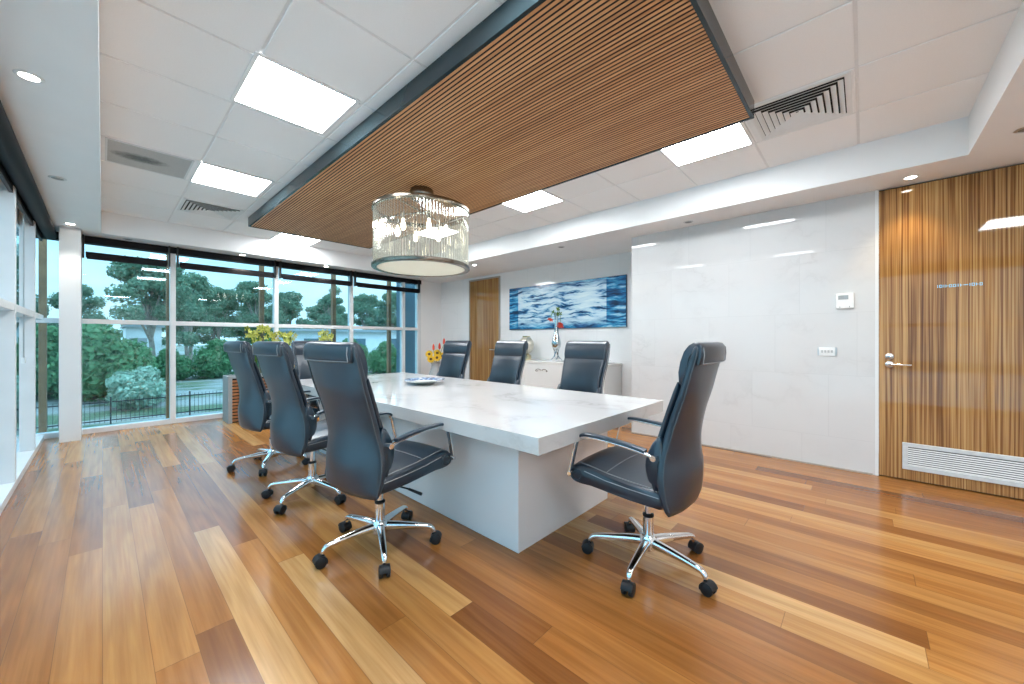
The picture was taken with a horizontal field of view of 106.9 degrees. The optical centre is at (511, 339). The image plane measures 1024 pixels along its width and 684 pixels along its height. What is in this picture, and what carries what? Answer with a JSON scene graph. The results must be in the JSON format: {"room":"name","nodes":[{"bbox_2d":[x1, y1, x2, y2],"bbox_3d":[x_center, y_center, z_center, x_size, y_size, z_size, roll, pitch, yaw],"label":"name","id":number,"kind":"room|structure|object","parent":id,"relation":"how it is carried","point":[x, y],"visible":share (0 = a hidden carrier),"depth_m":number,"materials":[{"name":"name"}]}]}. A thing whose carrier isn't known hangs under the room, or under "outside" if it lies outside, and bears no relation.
{"room":"office","nodes":[
{"label":"office","id":0,"kind":"room"},
{"bbox_2d":[421,281,440,374],"bbox_3d":[-1.907,-0.060,8.727,0.180,2.520,0.550,0,0,43],"label":"wall","id":1,"kind":"structure","parent":0,"point":[430,291],"depth_m":8.63,"materials":[{"name":"white paint"}]},
{"bbox_2d":[400,278,420,373],"bbox_3d":[-2.224,-0.060,8.332,0.130,2.520,0.460,0,0,43],"label":"window","id":2,"kind":"structure","parent":1,"relation":"in","point":[417,328],"depth_m":8.38,"materials":[{"name":"white metal"}]},
{"bbox_2d":[429,361,439,375],"bbox_3d":[-1.596,0.829,7.914,0.280,0.742,0.280,0,0,43],"label":"vase","id":3,"kind":"object","parent":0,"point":[435,366],"visible":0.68,"depth_m":7.83,"materials":[{"name":"grey ceramic"}]},
{"bbox_2d":[425,350,432,357],"bbox_3d":[-1.709,0.409,7.896,0.198,0.384,0.050,0,0,-8],"label":"sunflower","id":4,"kind":"object","parent":3,"relation":"in","point":[428,353],"visible":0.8,"depth_m":7.89,"materials":[{"name":"yellow plant"}]},
{"bbox_2d":[433,354,440,360],"bbox_3d":[-1.561,0.444,7.807,0.148,0.315,0.134,0,0,31],"label":"sunflower","id":5,"kind":"object","parent":3,"relation":"in","point":[437,357],"visible":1,"depth_m":7.79,"materials":[{"name":"yellow plant"}]},
{"bbox_2d":[0,417,1023,683],"bbox_3d":[-0.089,1.260,3.450,10.020,0.120,6.260,0,0,43],"label":"floor","id":6,"kind":"structure","parent":0,"point":[134,555],"depth_m":1.85,"materials":[{"name":"brown wood"}]},
{"bbox_2d":[0,435,43,514],"bbox_3d":[-2.066,1.169,1.155,9.800,0.062,0.166,0,0,43],"label":"baseboard","id":7,"kind":"structure","parent":6,"relation":"on","point":[23,459],"depth_m":3.35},
{"bbox_2d":[0,298,13,310],"bbox_3d":[-3.539,-0.090,2.537,1.300,2.460,0.141,0,0,43],"label":"window","id":8,"kind":"structure","parent":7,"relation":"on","point":[5,305],"depth_m":2.81,"materials":[{"name":"white metal"}]},
{"bbox_2d":[0,179,33,484],"bbox_3d":[-4.492,-0.090,3.420,1.300,2.460,0.141,0,0,43],"label":"window","id":9,"kind":"structure","parent":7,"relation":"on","point":[9,212],"depth_m":3.01,"materials":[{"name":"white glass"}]},
{"bbox_2d":[16,209,43,451],"bbox_3d":[-5.299,-0.090,4.168,0.900,2.460,0.141,0,0,43],"label":"window","id":10,"kind":"structure","parent":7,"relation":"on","point":[25,372],"depth_m":3.88,"materials":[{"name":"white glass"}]},
{"bbox_2d":[36,232,58,438],"bbox_3d":[-5.650,-0.060,4.635,0.130,2.520,0.319,0,0,43],"label":"window","id":11,"kind":"structure","parent":6,"relation":"on","point":[54,434],"depth_m":4.61,"materials":[{"name":"white metal"}]},
{"bbox_2d":[59,226,81,442],"bbox_3d":[-5.335,-0.060,4.589,0.385,2.520,0.170,0,0,43],"label":"column","id":12,"kind":"structure","parent":6,"relation":"on","point":[70,239],"depth_m":4.46,"materials":[{"name":"paint"}]},
{"bbox_2d":[82,235,169,434],"bbox_3d":[-5.224,-0.060,5.095,0.130,2.520,0.944,0,0,43],"label":"window","id":13,"kind":"structure","parent":6,"relation":"on","point":[89,240],"depth_m":5.07,"materials":[{"name":"white metal"}]},
{"bbox_2d":[82,234,169,266],"bbox_3d":[-5.111,-1.166,5.060,0.078,0.300,0.823,0,0,43],"label":"roller blind","id":14,"kind":"object","parent":13,"relation":"attached to","point":[90,255],"visible":1,"depth_m":5.01,"materials":[{"name":"black fabric"}]},
{"bbox_2d":[169,247,273,423],"bbox_3d":[-4.461,-0.060,5.919,0.130,2.520,1.309,0,0,43],"label":"window","id":15,"kind":"structure","parent":6,"relation":"on","point":[173,251],"depth_m":5.48,"materials":[{"name":"white metal"}]},
{"bbox_2d":[177,247,275,277],"bbox_3d":[-4.362,-1.166,5.869,0.078,0.300,1.238,0,0,43],"label":"roller blind","id":16,"kind":"object","parent":15,"relation":"attached to","point":[190,266],"visible":1,"depth_m":5.79,"materials":[{"name":"black fabric"}]},
{"bbox_2d":[223,373,317,423],"bbox_3d":[-3.587,0.865,6.163,0.360,0.670,1.735,0,0,43],"label":"planter box","id":17,"kind":"object","parent":6,"relation":"on","point":[230,384],"visible":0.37,"depth_m":5.47,"materials":[{"name":"wood"}]},
{"bbox_2d":[244,325,268,363],"bbox_3d":[-3.912,0.178,5.799,0.195,0.830,0.378,0,0,43],"label":"flowering plant","id":18,"kind":"object","parent":17,"relation":"on","point":[250,334],"visible":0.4,"depth_m":5.80,"materials":[{"name":"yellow plant"}]},
{"bbox_2d":[259,324,279,340],"bbox_3d":[-3.790,0.173,5.951,0.190,0.840,0.378,0,0,34],"label":"flowering plant","id":19,"kind":"object","parent":17,"relation":"on","point":[271,334],"visible":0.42,"depth_m":5.92,"materials":[{"name":"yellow plant"}]},
{"bbox_2d":[276,330,297,366],"bbox_3d":[-3.595,0.219,6.093,0.242,0.747,0.268,0,0,8],"label":"flowering plant","id":20,"kind":"object","parent":17,"relation":"on","point":[287,337],"visible":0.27,"depth_m":6.08,"materials":[{"name":"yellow plant"}]},
{"bbox_2d":[318,329,333,340],"bbox_3d":[-3.236,0.207,6.544,0.249,0.773,0.332,0,0,22],"label":"flowering plant","id":21,"kind":"object","parent":17,"relation":"on","point":[324,337],"visible":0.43,"depth_m":6.50,"materials":[{"name":"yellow plant"}]},
{"bbox_2d":[223,341,320,476],"bbox_3d":[-2.314,0.606,3.660,0.684,1.188,0.725,0,0,38],"label":"office chair","id":22,"kind":"object","parent":6,"relation":"on","point":[255,405],"visible":0.7,"depth_m":3.37,"materials":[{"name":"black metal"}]},
{"bbox_2d":[254,362,269,418],"bbox_3d":[-2.407,0.454,3.500,0.496,0.522,0.154,0,0,38],"label":"cushion","id":23,"kind":"object","parent":22,"relation":"on","point":[261,395],"depth_m":3.35,"materials":[{"name":"black leather"}]},
{"bbox_2d":[252,341,345,514],"bbox_3d":[-1.527,0.606,2.922,0.700,1.188,0.718,0,0,38],"label":"office chair","id":24,"kind":"object","parent":6,"relation":"on","point":[295,430],"visible":0.72,"depth_m":2.67,"materials":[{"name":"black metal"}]},
{"bbox_2d":[293,368,312,440],"bbox_3d":[-1.651,0.454,2.786,0.496,0.522,0.154,0,0,38],"label":"cushion","id":25,"kind":"object","parent":24,"relation":"on","point":[302,425],"depth_m":2.64,"materials":[{"name":"black leather"}]},
{"bbox_2d":[273,261,349,339],"bbox_3d":[-3.582,-0.060,6.867,0.130,2.520,1.284,0,0,43],"label":"window","id":26,"kind":"structure","parent":6,"relation":"on","point":[285,265],"depth_m":6.58,"materials":[{"name":"white metal"}]},
{"bbox_2d":[279,261,351,285],"bbox_3d":[-3.485,-1.166,6.815,0.078,0.300,1.218,0,0,43],"label":"roller blind","id":27,"kind":"object","parent":26,"relation":"attached to","point":[284,276],"visible":1,"depth_m":6.72,"materials":[{"name":"black fabric"}]},
{"bbox_2d":[291,341,331,420],"bbox_3d":[-2.378,0.606,4.785,0.706,1.188,0.664,0,0,40],"label":"office chair","id":28,"kind":"object","parent":6,"relation":"on","point":[301,365],"visible":0.08,"depth_m":4.78,"materials":[{"name":"black leather"}]},
{"bbox_2d":[295,355,312,395],"bbox_3d":[-2.528,0.454,4.892,0.154,0.522,0.496,0,0,43],"label":"cushion","id":29,"kind":"object","parent":28,"relation":"on","point":[301,365],"depth_m":4.77,"materials":[{"name":"black leather"}]},
{"bbox_2d":[348,271,402,341],"bbox_3d":[-2.763,-0.060,7.751,0.130,2.520,1.134,0,0,43],"label":"window","id":30,"kind":"structure","parent":6,"relation":"on","point":[358,274],"depth_m":7.45,"materials":[{"name":"white metal"}]},
{"bbox_2d":[354,271,419,292],"bbox_3d":[-2.537,-1.166,7.838,0.078,0.300,1.448,0,0,43],"label":"roller blind","id":31,"kind":"object","parent":30,"relation":"attached to","point":[358,284],"visible":1,"depth_m":7.74,"materials":[{"name":"black fabric"}]},
{"bbox_2d":[303,342,455,578],"bbox_3d":[-0.786,0.606,2.230,0.667,1.188,0.709,0,0,34],"label":"office chair","id":32,"kind":"object","parent":6,"relation":"on","point":[363,461],"visible":1,"depth_m":1.98,"materials":[{"name":"black leather"}]},
{"bbox_2d":[366,378,389,476],"bbox_3d":[-0.878,0.454,2.070,0.496,0.522,0.154,0,0,37],"label":"cushion","id":33,"kind":"object","parent":32,"relation":"on","point":[377,437],"depth_m":1.93,"materials":[{"name":"black leather"}]},
{"bbox_2d":[436,341,471,378],"bbox_3d":[-0.957,0.606,5.066,0.675,1.188,0.714,0,0,39],"label":"office chair","id":34,"kind":"object","parent":6,"relation":"on","point":[455,355],"visible":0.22,"depth_m":5.20,"materials":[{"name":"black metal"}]},
{"bbox_2d":[438,353,465,377],"bbox_3d":[-0.823,0.454,5.192,0.496,0.522,0.154,0,0,39],"label":"cushion","id":35,"kind":"object","parent":34,"relation":"on","point":[453,365],"depth_m":5.20,"materials":[{"name":"black leather"}]},
{"bbox_2d":[300,372,662,552],"bbox_3d":[-0.692,0.825,3.490,3.580,0.750,1.470,0,0,43],"label":"conference table","id":36,"kind":"object","parent":6,"relation":"on","point":[508,482],"visible":0.72,"depth_m":2.40,"materials":[{"name":"stone"}]},
{"bbox_2d":[404,377,444,384],"bbox_3d":[-0.890,0.427,3.865,0.406,0.046,0.406,0,0,43],"label":"decorative plate","id":37,"kind":"object","parent":36,"relation":"on","point":[424,380],"visible":1,"depth_m":3.91,"materials":[{"name":"ceramic"}]},
{"bbox_2d":[487,341,527,384],"bbox_3d":[-0.199,0.606,4.363,0.710,1.188,0.724,0,0,43],"label":"office chair","id":38,"kind":"object","parent":6,"relation":"on","point":[509,359],"visible":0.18,"depth_m":4.51,"materials":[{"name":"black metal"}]},
{"bbox_2d":[489,355,521,383],"bbox_3d":[-0.080,0.454,4.504,0.496,0.522,0.154,0,0,43],"label":"cushion","id":39,"kind":"object","parent":38,"relation":"on","point":[507,369],"depth_m":4.51,"materials":[{"name":"black leather"}]},
{"bbox_2d":[520,359,621,395],"bbox_3d":[0.656,0.777,6.343,2.280,0.845,0.556,0,0,43],"label":"sideboard","id":40,"kind":"object","parent":6,"relation":"on","point":[536,372],"visible":0.32,"depth_m":6.03,"materials":[{"name":"white paint"}]},
{"bbox_2d":[520,336,533,359],"bbox_3d":[0.258,0.142,6.796,0.270,0.425,0.284,0,0,43],"label":"jar","id":41,"kind":"object","parent":40,"relation":"on","point":[528,339],"visible":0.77,"depth_m":6.71,"materials":[{"name":"white ceramic"}]},
{"bbox_2d":[550,313,562,360],"bbox_3d":[0.731,-0.041,6.262,0.160,0.788,0.160,0,0,-32],"label":"vase","id":42,"kind":"object","parent":40,"relation":"on","point":[556,342],"visible":0.98,"depth_m":6.23,"materials":[{"name":"clear glass"}]},
{"bbox_2d":[547,307,562,327],"bbox_3d":[0.730,-0.358,6.241,0.138,0.363,0.340,0,0,-43],"label":"lily spray","id":43,"kind":"object","parent":42,"relation":"in","point":[560,325],"visible":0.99,"depth_m":6.21,"materials":[{"name":"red plant"}]},
{"bbox_2d":[557,341,609,393],"bbox_3d":[0.559,0.606,3.671,0.680,1.188,0.702,0,0,43],"label":"office chair","id":44,"kind":"object","parent":6,"relation":"on","point":[585,363],"visible":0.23,"depth_m":3.80,"materials":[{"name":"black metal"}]},
{"bbox_2d":[560,358,603,392],"bbox_3d":[0.690,0.454,3.790,0.496,0.522,0.154,0,0,43],"label":"cushion","id":45,"kind":"object","parent":44,"relation":"on","point":[578,374],"depth_m":3.79,"materials":[{"name":"black leather"}]},
{"bbox_2d":[567,342,725,597],"bbox_3d":[0.716,0.606,2.030,0.706,1.188,0.664,0,0,38],"label":"office chair","id":46,"kind":"object","parent":6,"relation":"on","point":[668,477],"visible":0.97,"depth_m":1.82,"materials":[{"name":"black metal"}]},
{"bbox_2d":[651,382,680,491],"bbox_3d":[0.871,0.454,1.930,0.154,0.522,0.496,0,0,40],"label":"cushion","id":47,"kind":"object","parent":46,"relation":"on","point":[667,446],"depth_m":1.75,"materials":[{"name":"black leather"}]},
{"bbox_2d":[0,0,1023,282],"bbox_3d":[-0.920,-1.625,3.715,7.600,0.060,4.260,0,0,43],"label":"ceiling","id":48,"kind":"structure","parent":0,"point":[171,70],"depth_m":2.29,"materials":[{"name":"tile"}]},
{"bbox_2d":[105,137,194,179],"bbox_3d":[-3.221,-1.591,3.373,0.570,0.007,0.544,0,0,43],"label":"ceiling vent","id":49,"kind":"object","parent":48,"relation":"in","point":[116,151],"visible":1,"depth_m":3.35,"materials":[{"name":"grey metal"}]},
{"bbox_2d":[176,198,243,220],"bbox_3d":[-3.709,-1.586,4.663,0.570,0.016,0.570,0,0,43],"label":"ceiling vent","id":50,"kind":"object","parent":48,"relation":"in","point":[186,205],"visible":1,"depth_m":4.64,"materials":[{"name":"white plastic"}]},
{"bbox_2d":[188,161,274,197],"bbox_3d":[-2.816,-1.591,3.809,0.619,0.007,0.594,0,0,43],"label":"recessed light","id":51,"kind":"object","parent":48,"relation":"in","point":[207,174],"visible":1,"depth_m":3.79,"materials":[{"name":"white paint"}]},
{"bbox_2d":[230,51,359,134],"bbox_3d":[-1.440,-1.591,2.521,0.619,0.007,0.594,0,0,43],"label":"recessed light","id":52,"kind":"object","parent":48,"relation":"in","point":[269,86],"visible":1,"depth_m":2.49,"materials":[{"name":"white paint"}]},
{"bbox_2d":[269,232,321,245],"bbox_3d":[-3.465,-1.591,6.060,0.619,0.007,0.594,0,0,43],"label":"recessed light","id":53,"kind":"object","parent":48,"relation":"in","point":[282,237],"visible":0.91,"depth_m":6.02,"materials":[{"name":"white paint"}]},
{"bbox_2d":[417,227,461,239],"bbox_3d":[-1.171,-1.591,5.585,0.619,0.007,0.594,0,0,43],"label":"recessed light","id":54,"kind":"object","parent":48,"relation":"in","point":[432,233],"visible":0.43,"depth_m":5.62,"materials":[{"name":"white paint"}]},
{"bbox_2d":[248,0,753,248],"bbox_3d":[-0.914,-1.535,3.740,5.356,0.118,1.664,0,0,43],"label":"ceiling panel","id":55,"kind":"object","parent":48,"relation":"attached to","point":[539,95],"visible":0.94,"depth_m":2.50,"materials":[{"name":"brown wood"}]},
{"bbox_2d":[371,185,469,276],"bbox_3d":[-0.889,-1.085,3.741,0.940,0.787,0.940,0,0,43],"label":"drum chandelier","id":56,"kind":"object","parent":55,"relation":"hanging from","point":[403,265],"visible":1,"depth_m":3.63,"materials":[{"name":"silver metal"}]},
{"bbox_2d":[377,261,464,275],"bbox_3d":[-0.889,-0.701,3.741,0.842,0.006,0.842,0,0,43],"label":"diffuser","id":57,"kind":"object","parent":56,"relation":"attached to","point":[405,268],"depth_m":3.72,"materials":[{"name":"white glass"}]},
{"bbox_2d":[501,190,564,212],"bbox_3d":[0.182,-1.591,4.330,0.619,0.007,0.594,0,0,43],"label":"recessed light","id":58,"kind":"object","parent":48,"relation":"in","point":[540,199],"visible":0.59,"depth_m":4.36,"materials":[{"name":"white paint"}]},
{"bbox_2d":[659,122,754,166],"bbox_3d":[1.542,-1.591,3.070,0.619,0.007,0.594,0,0,43],"label":"recessed light","id":59,"kind":"object","parent":48,"relation":"in","point":[737,136],"visible":0.59,"depth_m":3.10,"materials":[{"name":"white paint"}]},
{"bbox_2d":[747,71,852,141],"bbox_3d":[1.994,-1.586,2.652,0.570,0.016,0.570,0,0,43],"label":"ceiling vent","id":60,"kind":"object","parent":48,"relation":"in","point":[829,99],"visible":0.94,"depth_m":2.60,"materials":[{"name":"white plastic"}]},
{"bbox_2d":[902,174,919,179],"bbox_3d":[3.237,-1.317,3.081,0.104,0.005,0.104,0,0,43],"label":"recessed light","id":61,"kind":"object","parent":48,"relation":"in","point":[917,175],"visible":1,"depth_m":3.08,"materials":[{"name":"white plastic"}]},
{"bbox_2d":[1013,127,1023,132],"bbox_3d":[3.221,-1.317,2.373,0.104,0.005,0.104,0,0,43],"label":"recessed light","id":62,"kind":"object","parent":48,"relation":"in","point":[1020,130],"visible":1,"depth_m":2.39,"materials":[{"name":"metal"}]},
{"bbox_2d":[441,251,631,396],"bbox_3d":[0.169,-0.060,7.260,5.220,2.520,0.120,0,0,43],"label":"wall","id":63,"kind":"structure","parent":0,"point":[454,294],"depth_m":6.69,"materials":[{"name":"paint"}]},
{"bbox_2d":[469,276,499,380],"bbox_3d":[-0.598,-0.035,7.837,0.930,2.470,0.075,0,0,43],"label":"door","id":64,"kind":"structure","parent":63,"relation":"in","point":[484,293],"depth_m":7.87,"materials":[{"name":"brown wood"}]},
{"bbox_2d":[509,274,626,329],"bbox_3d":[0.843,-0.585,6.529,2.412,0.792,0.034,0,0,43],"label":"painting","id":65,"kind":"object","parent":63,"relation":"attached to","point":[601,302],"visible":1,"depth_m":6.36,"materials":[{"name":"blue paint"}]},
{"bbox_2d":[632,191,874,474],"bbox_3d":[2.670,-0.060,4.445,2.275,2.520,0.850,0,0,43],"label":"wall","id":66,"kind":"structure","parent":0,"point":[764,286],"depth_m":3.88,"materials":[{"name":"paint"}]},
{"bbox_2d":[0,100,57,240],"bbox_3d":[-2.079,-1.246,1.331,9.460,0.152,0.137,0,0,43],"label":"roller blind","id":67,"kind":"object","parent":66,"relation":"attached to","point":[15,171],"visible":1,"depth_m":2.90,"materials":[{"name":"black fabric"}]},
{"bbox_2d":[21,214,25,362],"bbox_3d":[-4.548,-0.475,3.533,0.059,1.390,0.024,0,0,43],"label":"chain","id":68,"kind":"object","parent":67,"relation":"hanging from","point":[23,359],"visible":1,"depth_m":3.52,"materials":[{"name":"metal"}]},
{"bbox_2d":[12,69,45,82],"bbox_3d":[-2.418,-1.317,1.900,0.104,0.005,0.104,0,0,43],"label":"recessed light","id":69,"kind":"object","parent":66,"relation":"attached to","point":[26,75],"visible":1,"depth_m":1.90,"materials":[{"name":"white plastic"}]},
{"bbox_2d":[48,175,66,180],"bbox_3d":[-3.713,-1.317,3.099,0.104,0.005,0.104,0,0,43],"label":"recessed light","id":70,"kind":"object","parent":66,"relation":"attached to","point":[49,176],"visible":1,"depth_m":3.10,"materials":[{"name":"metal"}]},
{"bbox_2d":[631,432,872,474],"bbox_3d":[2.371,1.194,4.130,2.255,0.012,0.018,0,0,43],"label":"baseboard","id":71,"kind":"structure","parent":66,"relation":"attached to","point":[631,432],"depth_m":3.80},
{"bbox_2d":[817,347,836,355],"bbox_3d":[2.970,0.111,3.578,0.140,0.080,0.012,0,0,43],"label":"switch plate","id":72,"kind":"object","parent":66,"relation":"attached to","point":[821,351],"visible":1,"depth_m":3.57,"materials":[{"name":"white plastic"}]},
{"bbox_2d":[836,293,853,308],"bbox_3d":[3.059,-0.357,3.486,0.124,0.138,0.026,0,0,43],"label":"thermostat","id":73,"kind":"object","parent":66,"relation":"attached to","point":[843,300],"visible":1,"depth_m":3.48,"materials":[{"name":"white plastic"}]},
{"bbox_2d":[875,190,878,475],"bbox_3d":[3.239,-0.060,3.369,0.022,2.520,0.054,0,0,43],"label":"trim","id":74,"kind":"structure","parent":66,"relation":"attached to","point":[876,191],"depth_m":3.35,"materials":[{"name":"white paint"}]},
{"bbox_3d":[4.781,-0.060,2.489,1.570,2.520,0.850,0,0,43],"label":"wall","id":75,"kind":"structure","parent":0,"visible":0},
{"bbox_2d":[879,163,1023,499],"bbox_3d":[3.583,-0.060,3.037,0.931,2.520,0.154,0,0,43],"label":"door","id":76,"kind":"structure","parent":75,"relation":"in","point":[951,249],"depth_m":3.04,"materials":[{"name":"brown wood"}]},
{"label":"outside","id":77,"kind":"structure","parent":0,"visible":0},
{"bbox_2d":[36,345,395,432],"bbox_3d":[-33.546,2.350,44.718,170.000,1.500,160.000,0,0,43],"label":"ground","id":78,"kind":"structure","parent":77,"point":[93,412],"depth_m":16.06,"materials":[{"name":"grey concrete"}]},
{"bbox_2d":[38,239,46,432],"bbox_3d":[-6.469,0.675,5.231,0.100,4.750,0.070,0,0,43],"label":"timber post","id":79,"kind":"object","parent":78,"relation":"on","point":[42,245],"visible":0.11,"depth_m":5.20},
{"bbox_2d":[36,324,58,398],"bbox_3d":[-19.995,1.052,15.963,3.403,3.466,3.471,0,0,40],"label":"shrub","id":80,"kind":"object","parent":78,"relation":"on","point":[52,332],"visible":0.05,"depth_m":15.63,"materials":[{"name":"green plant"}]},
{"bbox_2d":[36,294,58,329],"bbox_3d":[-25.247,-1.177,18.573,3.220,6.462,4.324,0,0,-15],"label":"tree","id":81,"kind":"object","parent":78,"relation":"on","point":[48,310],"visible":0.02,"depth_m":20.09,"materials":[{"name":"green plant"}]},
{"bbox_2d":[47,284,108,327],"bbox_3d":[-24.788,-0.640,21.723,2.808,5.302,2.091,0,0,-8],"label":"tree","id":82,"kind":"object","parent":78,"relation":"on","point":[90,302],"visible":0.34,"depth_m":21.80,"materials":[{"name":"green plant"}]},
{"bbox_2d":[36,324,158,401],"bbox_3d":[-18.086,1.082,16.653,3.802,3.790,3.727,0,0,24],"label":"shrub","id":83,"kind":"object","parent":78,"relation":"on","point":[104,353],"visible":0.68,"depth_m":15.92,"materials":[{"name":"green plant"}]},
{"bbox_2d":[36,391,222,428],"bbox_3d":[-13.787,2.565,14.547,0.044,0.970,15.444,0,0,43],"label":"iron fence","id":84,"kind":"object","parent":78,"relation":"on","point":[209,393],"visible":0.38,"depth_m":14.12,"materials":[{"name":"black metal"}]},
{"bbox_2d":[105,365,165,409],"bbox_3d":[-15.673,2.062,15.930,2.019,1.829,2.014,0,0,15],"label":"shrub","id":85,"kind":"object","parent":78,"relation":"on","point":[144,382],"visible":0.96,"depth_m":15.51,"materials":[{"name":"green plant"}]},
{"bbox_2d":[120,325,164,356],"bbox_3d":[-25.569,0.375,26.181,5.500,3.250,1.950,0,0,43],"label":"shed","id":86,"kind":"object","parent":78,"relation":"on","point":[130,332],"visible":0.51,"depth_m":24.42,"materials":[{"name":"white"}]},
{"bbox_2d":[119,303,165,345],"bbox_3d":[-37.937,-1.170,39.765,3.847,5.965,5.166,0,0,0],"label":"tree","id":87,"kind":"object","parent":78,"relation":"on","point":[121,333],"visible":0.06,"depth_m":39.78,"materials":[{"name":"green plant"}]},
{"bbox_2d":[104,255,204,356],"bbox_3d":[-20.428,-1.322,21.363,3.591,6.864,4.619,0,0,8],"label":"tree","id":88,"kind":"object","parent":78,"relation":"on","point":[138,279],"visible":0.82,"depth_m":20.75,"materials":[{"name":"green plant"}]},
{"bbox_2d":[166,254,168,418],"bbox_3d":[-5.588,0.675,6.181,0.100,4.750,0.070,0,0,43],"label":"timber post","id":89,"kind":"object","parent":78,"relation":"on","point":[167,267],"visible":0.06,"depth_m":6.13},
{"bbox_2d":[151,348,194,380],"bbox_3d":[-18.420,1.448,20.427,2.050,2.041,2.009,0,0,12],"label":"shrub","id":90,"kind":"object","parent":78,"relation":"on","point":[184,370],"visible":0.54,"depth_m":20.28,"materials":[{"name":"green plant"}]},
{"bbox_2d":[159,272,216,359],"bbox_3d":[-26.201,-1.731,30.636,3.930,7.373,2.927,0,0,-23],"label":"tree","id":91,"kind":"object","parent":78,"relation":"on","point":[201,290],"visible":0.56,"depth_m":30.42,"materials":[{"name":"green plant"}]},
{"bbox_2d":[176,297,215,354],"bbox_3d":[-37.178,-1.582,43.700,5.166,6.793,3.847,0,0,-31],"label":"tree","id":92,"kind":"object","parent":78,"relation":"on","point":[199,332],"visible":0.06,"depth_m":43.48,"materials":[{"name":"green plant"}]},
{"bbox_2d":[187,338,234,378],"bbox_3d":[-17.404,1.220,22.141,2.593,2.656,2.645,0,0,27],"label":"shrub","id":93,"kind":"object","parent":78,"relation":"on","point":[212,361],"visible":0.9,"depth_m":21.43,"materials":[{"name":"green plant"}]},
{"bbox_2d":[200,301,233,343],"bbox_3d":[-37.130,-1.458,46.990,5.166,6.545,3.847,0,0,29],"label":"tree","id":94,"kind":"object","parent":78,"relation":"on","point":[213,336],"visible":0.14,"depth_m":46.72,"materials":[{"name":"green plant"}]},
{"bbox_2d":[201,286,242,339],"bbox_3d":[-26.665,-1.502,34.450,3.307,6.864,4.254,0,0,-22],"label":"tree","id":95,"kind":"object","parent":78,"relation":"on","point":[222,303],"visible":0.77,"depth_m":34.09,"materials":[{"name":"green plant"}]},
{"bbox_2d":[221,305,264,340],"bbox_3d":[-32.157,-1.293,46.000,3.847,6.213,5.166,0,0,-1],"label":"tree","id":96,"kind":"object","parent":78,"relation":"on","point":[240,332],"visible":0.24,"depth_m":44.77,"materials":[{"name":"green plant"}]},
{"bbox_2d":[229,281,284,343],"bbox_3d":[-23.439,-1.772,35.020,4.324,7.456,3.220,0,0,-37],"label":"tree","id":97,"kind":"object","parent":78,"relation":"on","point":[247,293],"visible":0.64,"depth_m":34.42,"materials":[{"name":"green plant"}]},
{"bbox_2d":[259,266,263,372],"bbox_3d":[-4.708,0.675,7.130,0.100,4.750,0.070,0,0,43],"label":"timber post","id":98,"kind":"object","parent":78,"relation":"on","point":[261,268],"visible":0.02,"depth_m":7.10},
{"bbox_2d":[270,291,306,324],"bbox_3d":[-23.300,-1.608,39.648,3.307,7.058,4.254,0,0,-36],"label":"tree","id":99,"kind":"object","parent":78,"relation":"on","point":[289,302],"visible":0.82,"depth_m":38.97,"materials":[{"name":"green plant"}]},
{"bbox_2d":[302,306,323,328],"bbox_3d":[-26.852,-1.458,51.722,3.847,6.545,5.166,0,0,-2],"label":"tree","id":100,"kind":"object","parent":78,"relation":"on","point":[312,314],"visible":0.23,"depth_m":50.78,"materials":[{"name":"green plant"}]},
{"bbox_2d":[312,299,346,328],"bbox_3d":[-21.330,-1.565,44.271,3.972,6.959,3.861,0,0,-16],"label":"tree","id":101,"kind":"object","parent":78,"relation":"on","point":[317,310],"visible":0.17,"depth_m":43.83,"materials":[{"name":"green plant"}]},
{"bbox_2d":[316,286,345,324],"bbox_3d":[-18.569,-1.788,38.752,2.773,7.423,2.428,0,0,-9],"label":"tree","id":102,"kind":"object","parent":78,"relation":"on","point":[325,303],"visible":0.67,"depth_m":38.64,"materials":[{"name":"green plant"}]},
{"bbox_2d":[331,274,335,341],"bbox_3d":[-3.811,0.675,8.099,0.100,4.750,0.070,0,0,43],"label":"timber post","id":103,"kind":"object","parent":78,"relation":"on","point":[333,287],"visible":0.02,"depth_m":8.07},
{"bbox_2d":[279,328,395,353],"bbox_3d":[-12.937,0.525,43.344,6.900,2.950,24.800,0,0,43],"label":"building","id":104,"kind":"structure","parent":78,"relation":"on","point":[372,339],"depth_m":36.65,"materials":[{"name":"stone"}]},
{"bbox_2d":[342,338,368,359],"bbox_3d":[-12.746,1.121,30.355,2.593,2.656,2.645,0,0,-16],"label":"shrub","id":105,"kind":"object","parent":78,"relation":"on","point":[363,346],"visible":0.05,"depth_m":30.20,"materials":[{"name":"green plant"}]},
{"bbox_2d":[344,293,378,329],"bbox_3d":[-18.064,-1.897,46.671,3.449,7.638,4.436,0,0,31],"label":"tree","id":106,"kind":"object","parent":78,"relation":"on","point":[363,304],"visible":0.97,"depth_m":46.10,"materials":[{"name":"green plant"}]},
{"bbox_2d":[367,341,395,373],"bbox_3d":[-9.163,1.391,27.330,2.645,2.656,2.593,0,0,-1],"label":"shrub","id":107,"kind":"object","parent":78,"relation":"on","point":[377,359],"visible":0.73,"depth_m":26.56,"materials":[{"name":"green plant"}]},
{"bbox_2d":[374,291,395,326],"bbox_3d":[-16.245,-2.224,50.360,4.885,8.285,3.638,0,0,16],"label":"tree","id":108,"kind":"object","parent":78,"relation":"on","point":[382,319],"visible":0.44,"depth_m":49.49,"materials":[{"name":"green plant"}]},
{"bbox_2d":[387,281,390,372],"bbox_3d":[-2.934,0.675,9.045,0.100,4.750,0.070,0,0,43],"label":"timber post","id":109,"kind":"object","parent":78,"relation":"on","point":[388,282],"visible":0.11,"depth_m":9.01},
{"bbox_2d":[396,282,414,372],"bbox_3d":[-2.335,0.425,9.287,0.250,5.250,0.950,0,0,43],"label":"wall pier","id":110,"kind":"structure","parent":78,"relation":"on","point":[409,297],"depth_m":9.00,"materials":[{"name":"stone"}]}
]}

